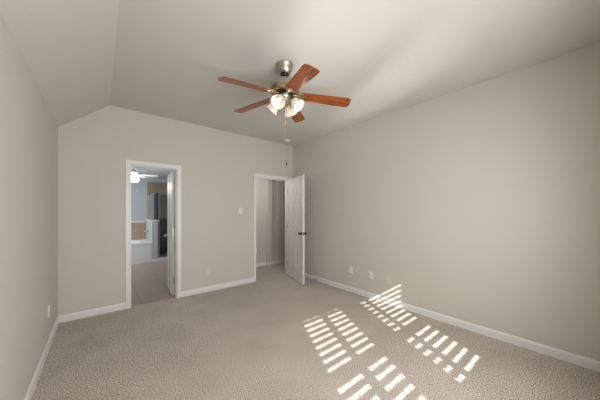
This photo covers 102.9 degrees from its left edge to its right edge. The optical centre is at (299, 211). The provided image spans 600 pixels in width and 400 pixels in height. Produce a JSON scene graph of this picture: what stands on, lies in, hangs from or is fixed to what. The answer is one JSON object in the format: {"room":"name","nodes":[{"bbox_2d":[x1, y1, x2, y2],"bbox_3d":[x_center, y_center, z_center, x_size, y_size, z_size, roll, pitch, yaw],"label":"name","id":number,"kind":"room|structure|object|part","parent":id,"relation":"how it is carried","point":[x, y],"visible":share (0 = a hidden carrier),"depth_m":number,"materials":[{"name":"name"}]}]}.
{"room":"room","nodes":[
{"label":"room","id":0,"kind":"room"},
{"bbox_2d":[0,14,57,399],"bbox_3d":[-1.522,0.205,1.108,0.120,2.467,4.852,0,0,-40],"label":"wall","id":1,"kind":"structure","parent":0,"point":[28,129],"depth_m":1.64,"materials":[{"name":"beige paint"}]},
{"bbox_2d":[24,316,58,399],"bbox_3d":[-1.466,1.315,1.145,0.014,0.086,4.637,0,0,-40],"label":"baseboard","id":2,"kind":"structure","parent":1,"relation":"attached to","point":[30,391],"depth_m":2.04,"materials":[{"name":"white paint"}]},
{"bbox_2d":[131,177,166,220],"bbox_3d":[-5.087,0.118,6.956,3.300,2.520,0.100,0,0,-40],"label":"wall","id":3,"kind":"structure","parent":0,"point":[138,198],"depth_m":7.15,"materials":[{"name":"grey paint"}]},
{"bbox_2d":[131,222,145,239],"bbox_3d":[-5.450,0.574,6.580,2.060,0.510,0.012,0,0,-40],"label":"tile","id":4,"kind":"structure","parent":3,"relation":"attached to","point":[137,228],"depth_m":7.11,"materials":[{"name":"beige tile"}]},
{"bbox_2d":[147,182,166,218],"bbox_3d":[-4.249,-0.344,7.582,1.010,1.135,0.012,0,0,-40],"label":"shower tile","id":5,"kind":"structure","parent":3,"relation":"attached to","point":[152,187],"depth_m":7.39,"materials":[{"name":"beige tile"}]},
{"bbox_2d":[146,220,157,258],"bbox_3d":[-4.258,0.808,6.866,0.137,1.100,1.100,0,0,-40],"label":"wall","id":6,"kind":"structure","parent":0,"point":[152,226],"depth_m":6.46,"materials":[{"name":"grey paint"}]},
{"bbox_2d":[131,167,174,178],"bbox_3d":[-3.710,-1.091,5.306,3.300,0.100,4.398,0,0,-40],"label":"ceiling","id":7,"kind":"structure","parent":0,"point":[162,173],"depth_m":6.21,"materials":[{"name":"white paint"}]},
{"bbox_2d":[131,166,158,181],"bbox_3d":[-3.775,-0.854,5.409,0.982,0.375,0.945,0,0,-40],"label":"ceiling fan","id":8,"kind":"object","parent":7,"relation":"hanging from","point":[134,175],"visible":0.77,"depth_m":5.42,"materials":[{"name":"white paint"}]},
{"bbox_3d":[-3.790,-0.734,5.433,0.244,0.135,0.244,0,0,-40],"label":"globe","id":9,"kind":"part","parent":8,"relation":"part of"},
{"bbox_3d":[-3.513,-0.837,5.533,0.410,0.029,0.108,0,0,-20],"label":"blade","id":10,"kind":"part","parent":8,"relation":"part of","materials":[{"name":"white paint"}]},
{"bbox_2d":[58,105,292,315],"bbox_3d":[-1.591,-0.035,4.136,3.674,2.828,0.115,0,0,-40],"label":"wall","id":11,"kind":"structure","parent":0,"point":[218,167],"depth_m":3.48,"materials":[{"name":"beige paint"}]},
{"bbox_2d":[125,160,180,308],"bbox_3d":[-2.207,0.316,3.622,0.717,2.086,0.147,0,0,-40],"label":"trim","id":12,"kind":"structure","parent":11,"relation":"attached to","point":[128,163],"depth_m":3.49,"materials":[{"name":"white paint"}]},
{"bbox_2d":[59,278,253,322],"bbox_3d":[-1.549,1.315,4.086,3.654,0.086,0.014,0,0,-40],"label":"baseboard","id":13,"kind":"structure","parent":11,"relation":"attached to","point":[92,312],"depth_m":3.29,"materials":[{"name":"white paint"}]},
{"bbox_2d":[164,171,174,294],"bbox_3d":[-2.217,0.348,4.105,0.163,1.996,0.603,0,0,-36],"label":"door","id":14,"kind":"structure","parent":11,"relation":"in","point":[170,235],"depth_m":3.92,"materials":[{"name":"white paint"}]},
{"bbox_2d":[253,173,290,281],"bbox_3d":[-0.590,0.309,4.970,0.914,2.098,0.147,0,0,-40],"label":"trim","id":15,"kind":"structure","parent":11,"relation":"attached to","point":[255,176],"depth_m":4.82,"materials":[{"name":"white paint"}]},
{"bbox_2d":[287,175,306,284],"bbox_3d":[-0.092,0.335,4.779,0.163,2.024,0.826,0,0,-23],"label":"door","id":16,"kind":"structure","parent":11,"relation":"in","point":[296,186],"depth_m":4.68,"materials":[{"name":"white paint"}]},
{"bbox_2d":[266,179,271,265],"bbox_3d":[-0.784,0.139,6.099,0.140,2.440,0.070,0,0,-40],"label":"wall","id":17,"kind":"structure","parent":0,"point":[268,181],"depth_m":6.06,"materials":[{"name":"beige paint"}]},
{"bbox_2d":[256,178,284,262],"bbox_3d":[-0.823,0.118,6.177,2.250,2.520,0.100,0,0,-40],"label":"wall","id":18,"kind":"structure","parent":0,"point":[278,187],"depth_m":6.22,"materials":[{"name":"beige paint"}]},
{"bbox_2d":[256,259,284,266],"bbox_3d":[-0.802,1.315,6.074,2.150,0.086,0.084,0,0,-40],"label":"baseboard","id":19,"kind":"structure","parent":18,"relation":"attached to","point":[280,260],"depth_m":6.08,"materials":[{"name":"white paint"}]},
{"bbox_2d":[0,0,599,145],"bbox_3d":[-0.081,-1.242,2.311,3.874,0.635,4.852,0,0,-40],"label":"ceiling","id":20,"kind":"structure","parent":0,"point":[162,58],"depth_m":2.06,"materials":[{"name":"beige paint"}]},
{"bbox_2d":[218,60,350,165],"bbox_3d":[-0.191,-0.948,2.325,1.219,0.983,1.272,0,0,-40],"label":"ceiling fan","id":21,"kind":"object","parent":20,"relation":"hanging from","point":[284,88],"visible":1,"depth_m":2.29,"materials":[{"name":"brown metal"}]},
{"bbox_3d":[-0.460,-1.106,2.092,0.504,0.006,0.138,-8,17,-40],"label":"blade","id":22,"kind":"part","parent":21,"relation":"part of","materials":[{"name":"brown wood"}]},
{"bbox_3d":[-0.498,-1.133,2.568,0.504,0.006,0.138,-3,10,32],"label":"blade","id":23,"kind":"part","parent":21,"relation":"part of","materials":[{"name":"brown wood"}]},
{"bbox_3d":[-0.288,-1.033,2.403,0.127,0.129,0.129,0,0,-34],"label":"lamp shade","id":24,"kind":"part","parent":21,"relation":"part of","materials":[{"name":"white glass"}]},
{"bbox_3d":[-0.200,-1.033,2.218,0.129,0.129,0.127,0,0,-34],"label":"lamp shade","id":25,"kind":"part","parent":21,"relation":"part of","materials":[{"name":"white glass"}]},
{"bbox_3d":[-0.135,-0.770,2.381,0.005,0.548,0.004,0,0,-40],"label":"pull chain","id":26,"kind":"part","parent":21,"relation":"part of","materials":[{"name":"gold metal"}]},
{"bbox_3d":[-0.103,-1.033,2.491,0.129,0.129,0.127,0,0,-34],"label":"lamp shade","id":27,"kind":"part","parent":21,"relation":"part of","materials":[{"name":"white glass"}]},
{"bbox_3d":[-0.056,-1.138,2.750,0.138,0.006,0.504,-12,-5,13],"label":"blade","id":28,"kind":"part","parent":21,"relation":"part of","materials":[{"name":"brown wood"}]},
{"bbox_3d":[-0.015,-1.033,2.306,0.127,0.129,0.129,0,0,-34],"label":"lamp shade","id":29,"kind":"part","parent":21,"relation":"part of","materials":[{"name":"white glass"}]},
{"bbox_3d":[0.002,-1.094,1.982,0.138,0.006,0.504,13,3,-24],"label":"blade","id":30,"kind":"part","parent":21,"relation":"part of","materials":[{"name":"brown wood"}]},
{"bbox_3d":[0.253,-1.114,2.385,0.504,0.006,0.138,5,-12,-4],"label":"blade","id":31,"kind":"part","parent":21,"relation":"part of","materials":[{"name":"brown wood"}]},
{"bbox_2d":[31,261,599,399],"bbox_3d":[-1.292,1.399,4.164,5.550,0.080,9.250,0,0,-40],"label":"floor","id":32,"kind":"structure","parent":0,"point":[281,337],"depth_m":2.28,"materials":[{"name":"beige carpet"}]},
{"bbox_2d":[131,239,151,264],"bbox_3d":[-4.965,1.093,6.268,1.706,0.530,1.088,0,0,-40],"label":"bathtub","id":33,"kind":"object","parent":32,"relation":"on","point":[141,249],"visible":0.27,"depth_m":6.27,"materials":[{"name":"white ceramic"}]},
{"bbox_2d":[131,239,151,245],"bbox_3d":[-4.965,1.048,6.268,1.706,0.440,1.088,0,0,-40],"label":"tub basin","id":34,"kind":"object","parent":33,"relation":"in","point":[141,242],"depth_m":6.42,"materials":[{"name":"white ceramic"}]},
{"bbox_2d":[147,193,166,261],"bbox_3d":[-3.882,0.423,7.139,0.991,1.870,1.138,0,0,-40],"label":"shower enclosure","id":35,"kind":"object","parent":32,"relation":"on","point":[161,198],"visible":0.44,"depth_m":6.57,"materials":[{"name":"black glass"}]},
{"bbox_3d":[-4.264,-0.134,6.855,0.010,0.715,0.990,0,0,-40],"label":"glass","id":36,"kind":"part","parent":35,"relation":"part of","materials":[{"name":"white"}]},
{"bbox_3d":[-3.882,-0.144,6.496,0.057,0.735,0.050,0,0,-40],"label":"corner post","id":37,"kind":"part","parent":35,"relation":"part of","materials":[{"name":"black metal"}]},
{"bbox_3d":[-3.844,0.368,6.521,0.033,1.760,0.040,0,0,-40],"label":"door post","id":38,"kind":"part","parent":35,"relation":"part of","materials":[{"name":"grey metal"}]},
{"bbox_3d":[-3.513,0.384,6.796,0.828,1.710,0.008,0,0,-40],"label":"door glass","id":39,"kind":"part","parent":35,"relation":"part of","materials":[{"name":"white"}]},
{"bbox_2d":[293,42,599,360],"bbox_3d":[1.413,-0.011,3.482,0.120,2.898,4.737,0,0,-40],"label":"wall","id":40,"kind":"structure","parent":0,"point":[479,203],"depth_m":2.65,"materials":[{"name":"beige paint"}]},
{"bbox_2d":[369,271,372,278],"bbox_3d":[1.111,0.997,3.736,0.016,0.116,0.072,0,0,-40],"label":"cable plate","id":41,"kind":"object","parent":40,"relation":"attached to","point":[370,272],"visible":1,"depth_m":3.75,"materials":[{"name":"white plastic"}]},
{"bbox_2d":[387,275,390,283],"bbox_3d":[1.304,0.999,3.510,0.010,0.116,0.072,0,0,-40],"label":"wall outlet","id":42,"kind":"object","parent":40,"relation":"attached to","point":[388,277],"visible":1,"depth_m":3.51,"materials":[{"name":"beige plastic"}]},
{"bbox_2d":[305,273,599,371],"bbox_3d":[1.329,1.315,3.477,0.014,0.086,4.637,0,0,-40],"label":"baseboard","id":43,"kind":"structure","parent":40,"relation":"attached to","point":[569,357],"depth_m":2.64,"materials":[{"name":"white paint"}]}
]}

